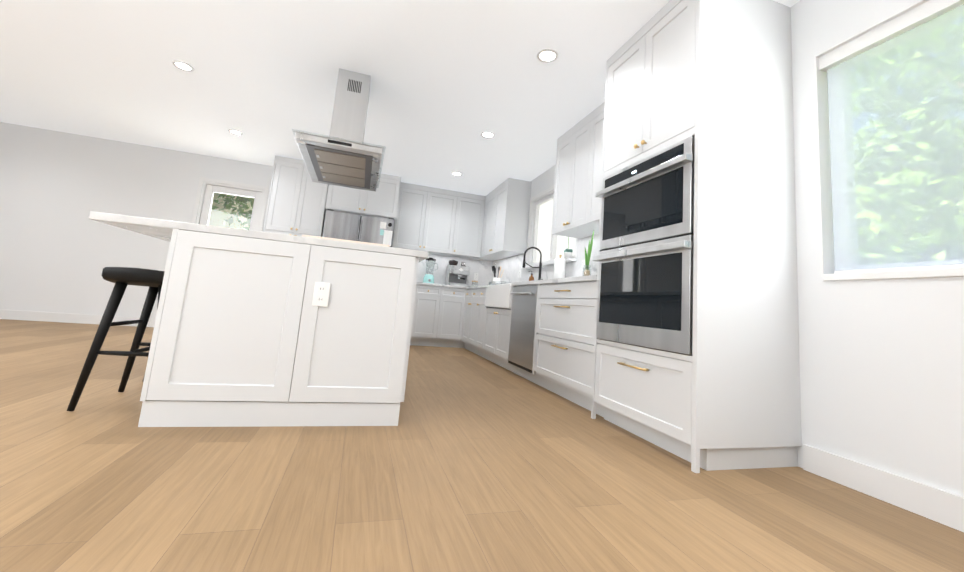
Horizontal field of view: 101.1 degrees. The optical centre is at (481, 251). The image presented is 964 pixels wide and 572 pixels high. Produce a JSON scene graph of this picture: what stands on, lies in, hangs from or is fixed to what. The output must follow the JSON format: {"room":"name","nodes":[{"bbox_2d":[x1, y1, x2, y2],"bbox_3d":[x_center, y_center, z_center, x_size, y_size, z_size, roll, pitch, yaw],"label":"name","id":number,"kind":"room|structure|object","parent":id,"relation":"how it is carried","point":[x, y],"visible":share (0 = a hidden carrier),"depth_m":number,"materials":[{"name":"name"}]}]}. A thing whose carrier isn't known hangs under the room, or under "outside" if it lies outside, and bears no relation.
{"room":"kitchen","nodes":[
{"label":"kitchen","id":0,"kind":"room"},
{"bbox_2d":[0,122,272,318],"bbox_3d":[-3.659,-0.007,5.766,8.400,2.660,0.200,7,-8,-16],"label":"wall","id":1,"kind":"structure","parent":0,"point":[59,250],"depth_m":5.22,"materials":[{"name":"white paint"}]},
{"bbox_2d":[191,177,268,231],"bbox_3d":[-3.711,0.059,5.729,0.895,2.150,0.226,7,-8,-16],"label":"window frame","id":2,"kind":"structure","parent":1,"relation":"attached to","point":[208,188],"depth_m":5.77,"materials":[{"name":"white paint"}]},
{"bbox_2d":[325,173,400,220],"bbox_3d":[-1.852,0.067,5.865,0.981,2.440,0.651,7,-8,-16],"label":"upper cabinet","id":3,"kind":"object","parent":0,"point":[382,201],"visible":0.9,"depth_m":5.72,"materials":[{"name":"white paint"}]},
{"bbox_2d":[0,0,799,195],"bbox_3d":[-2.312,-1.840,1.967,8.400,0.150,8.600,7,-8,-16],"label":"ceiling","id":4,"kind":"structure","parent":0,"point":[451,81],"depth_m":3.35,"materials":[{"name":"white paint"}]},
{"bbox_2d":[172,60,193,71],"bbox_3d":[-2.546,-1.585,3.383,0.150,0.008,0.160,7,-8,-16],"label":"recessed light","id":5,"kind":"object","parent":4,"relation":"in","point":[181,65],"depth_m":3.39,"materials":[{"name":"white paint"}]},
{"bbox_2d":[228,129,242,134],"bbox_3d":[-2.943,-1.431,4.744,0.144,0.008,0.164,7,-8,-16],"label":"recessed light","id":6,"kind":"object","parent":4,"relation":"in","point":[236,132],"depth_m":4.75,"materials":[{"name":"white paint"}]},
{"bbox_2d":[292,68,385,191],"bbox_3d":[-1.124,-1.065,3.346,0.620,0.805,1.130,7,-8,-16],"label":"range hood","id":7,"kind":"object","parent":4,"relation":"hanging from","point":[343,154],"visible":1,"depth_m":3.21,"materials":[{"name":"metal"}]},
{"bbox_2d":[451,172,461,175],"bbox_3d":[-0.357,-1.098,5.584,0.137,0.008,0.157,7,-8,-16],"label":"recessed light","id":8,"kind":"object","parent":4,"relation":"in","point":[453,173],"depth_m":5.59,"materials":[{"name":"white paint"}]},
{"bbox_2d":[481,131,494,137],"bbox_3d":[0.065,-1.249,4.235,0.148,0.008,0.157,7,-8,-16],"label":"recessed light","id":9,"kind":"object","parent":4,"relation":"in","point":[486,134],"depth_m":4.24,"materials":[{"name":"white paint"}]},
{"bbox_2d":[537,49,558,62],"bbox_3d":[0.470,-1.406,2.844,0.154,0.008,0.156,7,-8,-16],"label":"recessed light","id":10,"kind":"object","parent":4,"relation":"in","point":[547,55],"depth_m":2.85,"materials":[{"name":"white paint"}]},
{"bbox_2d":[392,182,485,258],"bbox_3d":[-0.687,-0.477,6.428,1.417,1.020,0.381,7,-8,-16],"label":"upper cabinet","id":11,"kind":"object","parent":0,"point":[436,221],"visible":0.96,"depth_m":6.28,"materials":[{"name":"white paint"}]},
{"bbox_2d":[0,319,963,571],"bbox_3d":[-2.527,0.722,1.614,8.000,0.120,8.200,7,-8,-16],"label":"floor","id":12,"kind":"structure","parent":0,"point":[472,462],"depth_m":1.36,"materials":[{"name":"brown wood"}]},
{"bbox_2d":[67,267,164,410],"bbox_3d":[-1.776,0.444,2.124,0.376,0.685,0.470,7,-8,-16],"label":"stool","id":13,"kind":"object","parent":12,"relation":"on","point":[121,278],"visible":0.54,"depth_m":1.95,"materials":[{"name":"black wood"}]},
{"bbox_2d":[88,211,427,426],"bbox_3d":[-1.460,0.506,3.233,1.510,0.921,2.824,7,-8,-16],"label":"kitchen island","id":14,"kind":"object","parent":12,"relation":"on","point":[257,329],"visible":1,"depth_m":1.92,"materials":[{"name":"white paint"}]},
{"bbox_2d":[302,235,389,246],"bbox_3d":[-0.853,-0.016,2.534,0.470,0.033,0.650,7,-8,-16],"label":"cooktop","id":15,"kind":"object","parent":14,"relation":"on","point":[345,240],"visible":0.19,"depth_m":2.23,"materials":[{"name":"black glass"}]},
{"bbox_2d":[263,155,328,236],"bbox_3d":[-2.664,-0.034,5.626,0.720,2.440,0.651,7,-8,-16],"label":"pantry cabinet","id":16,"kind":"object","parent":12,"relation":"on","point":[296,203],"visible":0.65,"depth_m":5.43,"materials":[{"name":"white paint"}]},
{"bbox_2d":[322,209,394,246],"bbox_3d":[-1.863,0.382,5.769,0.944,1.789,0.705,7,-8,-16],"label":"fridge","id":17,"kind":"object","parent":12,"relation":"on","point":[356,227],"visible":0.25,"depth_m":5.55,"materials":[{"name":"silver metal"}]},
{"bbox_2d":[410,234,603,416],"bbox_3d":[-0.080,0.547,4.520,1.746,1.420,4.144,7,-8,-16],"label":"base cabinet","id":18,"kind":"object","parent":12,"relation":"on","point":[541,332],"depth_m":4.00,"materials":[{"name":"white paint"}]},
{"bbox_2d":[423,258,437,283],"bbox_3d":[-0.803,0.305,6.240,0.216,0.415,0.183,7,-8,-16],"label":"blender","id":19,"kind":"object","parent":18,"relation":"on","point":[428,278],"visible":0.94,"depth_m":6.18,"materials":[{"name":"teal plastic"}]},
{"bbox_2d":[445,260,470,286],"bbox_3d":[-0.359,0.349,6.363,0.355,0.435,0.434,7,-8,-16],"label":"espresso machine","id":20,"kind":"object","parent":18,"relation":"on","point":[456,275],"visible":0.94,"depth_m":6.32,"materials":[{"name":"metal"}]},
{"bbox_2d":[492,262,503,283],"bbox_3d":[0.226,0.363,5.930,0.194,0.388,0.207,7,-8,-16],"label":"utensil crock","id":21,"kind":"object","parent":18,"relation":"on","point":[497,279],"visible":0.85,"depth_m":5.89,"materials":[{"name":"white ceramic"}]},
{"bbox_2d":[489,281,510,284],"bbox_3d":[0.309,0.459,5.428,0.320,0.075,0.430,7,-8,-16],"label":"sink","id":22,"kind":"object","parent":18,"relation":"on","point":[497,282],"visible":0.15,"depth_m":5.25,"materials":[{"name":"white ceramic"}]},
{"bbox_2d":[529,271,533,280],"bbox_3d":[0.615,0.350,4.982,0.080,0.219,0.066,7,-8,-16],"label":"soap bottle","id":23,"kind":"object","parent":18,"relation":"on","point":[531,277],"visible":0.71,"depth_m":4.96,"materials":[{"name":"orange glass"}]},
{"bbox_2d":[522,246,542,279],"bbox_3d":[0.616,0.178,4.742,0.212,0.494,0.207,7,-8,-16],"label":"faucet","id":24,"kind":"object","parent":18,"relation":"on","point":[539,267],"visible":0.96,"depth_m":4.76,"materials":[{"name":"black"}]},
{"bbox_2d":[554,255,565,278],"bbox_3d":[0.817,0.197,4.172,0.156,0.335,0.156,7,-8,-16],"label":"paper towel holder","id":25,"kind":"object","parent":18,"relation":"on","point":[559,266],"visible":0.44,"depth_m":4.13,"materials":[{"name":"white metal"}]},
{"bbox_2d":[583,231,593,275],"bbox_3d":[0.993,0.058,3.668,0.080,0.501,0.144,7,-8,-16],"label":"potted plant","id":26,"kind":"object","parent":18,"relation":"on","point":[586,265],"visible":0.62,"depth_m":3.67,"materials":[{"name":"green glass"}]},
{"bbox_2d":[591,0,801,472],"bbox_3d":[1.193,-0.166,2.374,0.694,2.456,0.826,7,-8,-16],"label":"tall cabinet","id":27,"kind":"object","parent":12,"relation":"on","point":[696,363],"visible":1,"depth_m":2.03,"materials":[{"name":"white paint"}]},
{"bbox_2d":[564,237,572,258],"bbox_3d":[0.907,-0.179,4.412,0.121,0.556,0.288,7,-8,-16],"label":"orchid pot","id":28,"kind":"object","parent":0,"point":[567,253],"visible":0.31,"depth_m":4.27,"materials":[{"name":"white ceramic"}]},
{"bbox_2d":[528,0,963,496],"bbox_3d":[1.510,-0.018,2.836,0.200,2.580,8.400,7,-8,-16],"label":"wall","id":29,"kind":"structure","parent":0,"point":[881,361],"depth_m":1.74,"materials":[{"name":"white paint"}]},
{"bbox_2d":[0,309,963,531],"bbox_3d":[-2.518,0.606,1.629,7.999,0.115,8.199,7,-8,-16],"label":"baseboard","id":30,"kind":"structure","parent":29,"relation":"attached to","point":[946,508],"depth_m":1.65,"materials":[{"name":"white paint"}]},
{"bbox_2d":[478,178,531,260],"bbox_3d":[0.272,-0.432,6.173,0.381,1.020,1.418,7,-8,-16],"label":"upper cabinet","id":31,"kind":"object","parent":29,"relation":"attached to","point":[506,220],"visible":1,"depth_m":5.57,"materials":[{"name":"white paint"}]},
{"bbox_2d":[521,185,578,269],"bbox_3d":[0.906,-0.313,4.872,0.278,1.003,1.350,7,-8,-16],"label":"window","id":32,"kind":"structure","parent":29,"relation":"in","point":[546,242],"depth_m":5.21,"materials":[{"name":"white paint"}]},
{"bbox_2d":[552,102,604,238],"bbox_3d":[1.088,-0.728,3.524,0.381,1.020,1.296,7,-8,-16],"label":"upper cabinet","id":33,"kind":"object","parent":29,"relation":"attached to","point":[576,205],"visible":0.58,"depth_m":3.65,"materials":[{"name":"white paint"}]},
{"bbox_2d":[814,0,963,280],"bbox_3d":[2.034,-0.521,1.246,0.212,1.190,1.665,7,-8,-16],"label":"window","id":34,"kind":"structure","parent":29,"relation":"in","point":[838,173],"depth_m":1.79,"materials":[{"name":"white paint"}]},
{"label":"outside","id":35,"kind":"structure","parent":0,"visible":0},
{"bbox_2d":[208,23,963,264],"bbox_3d":[0.416,-2.359,7.181,120.000,8.643,120.000,7,-8,-16],"label":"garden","id":36,"kind":"object","parent":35,"point":[240,218],"depth_m":7.90,"materials":[{"name":"green plant"}]}
]}

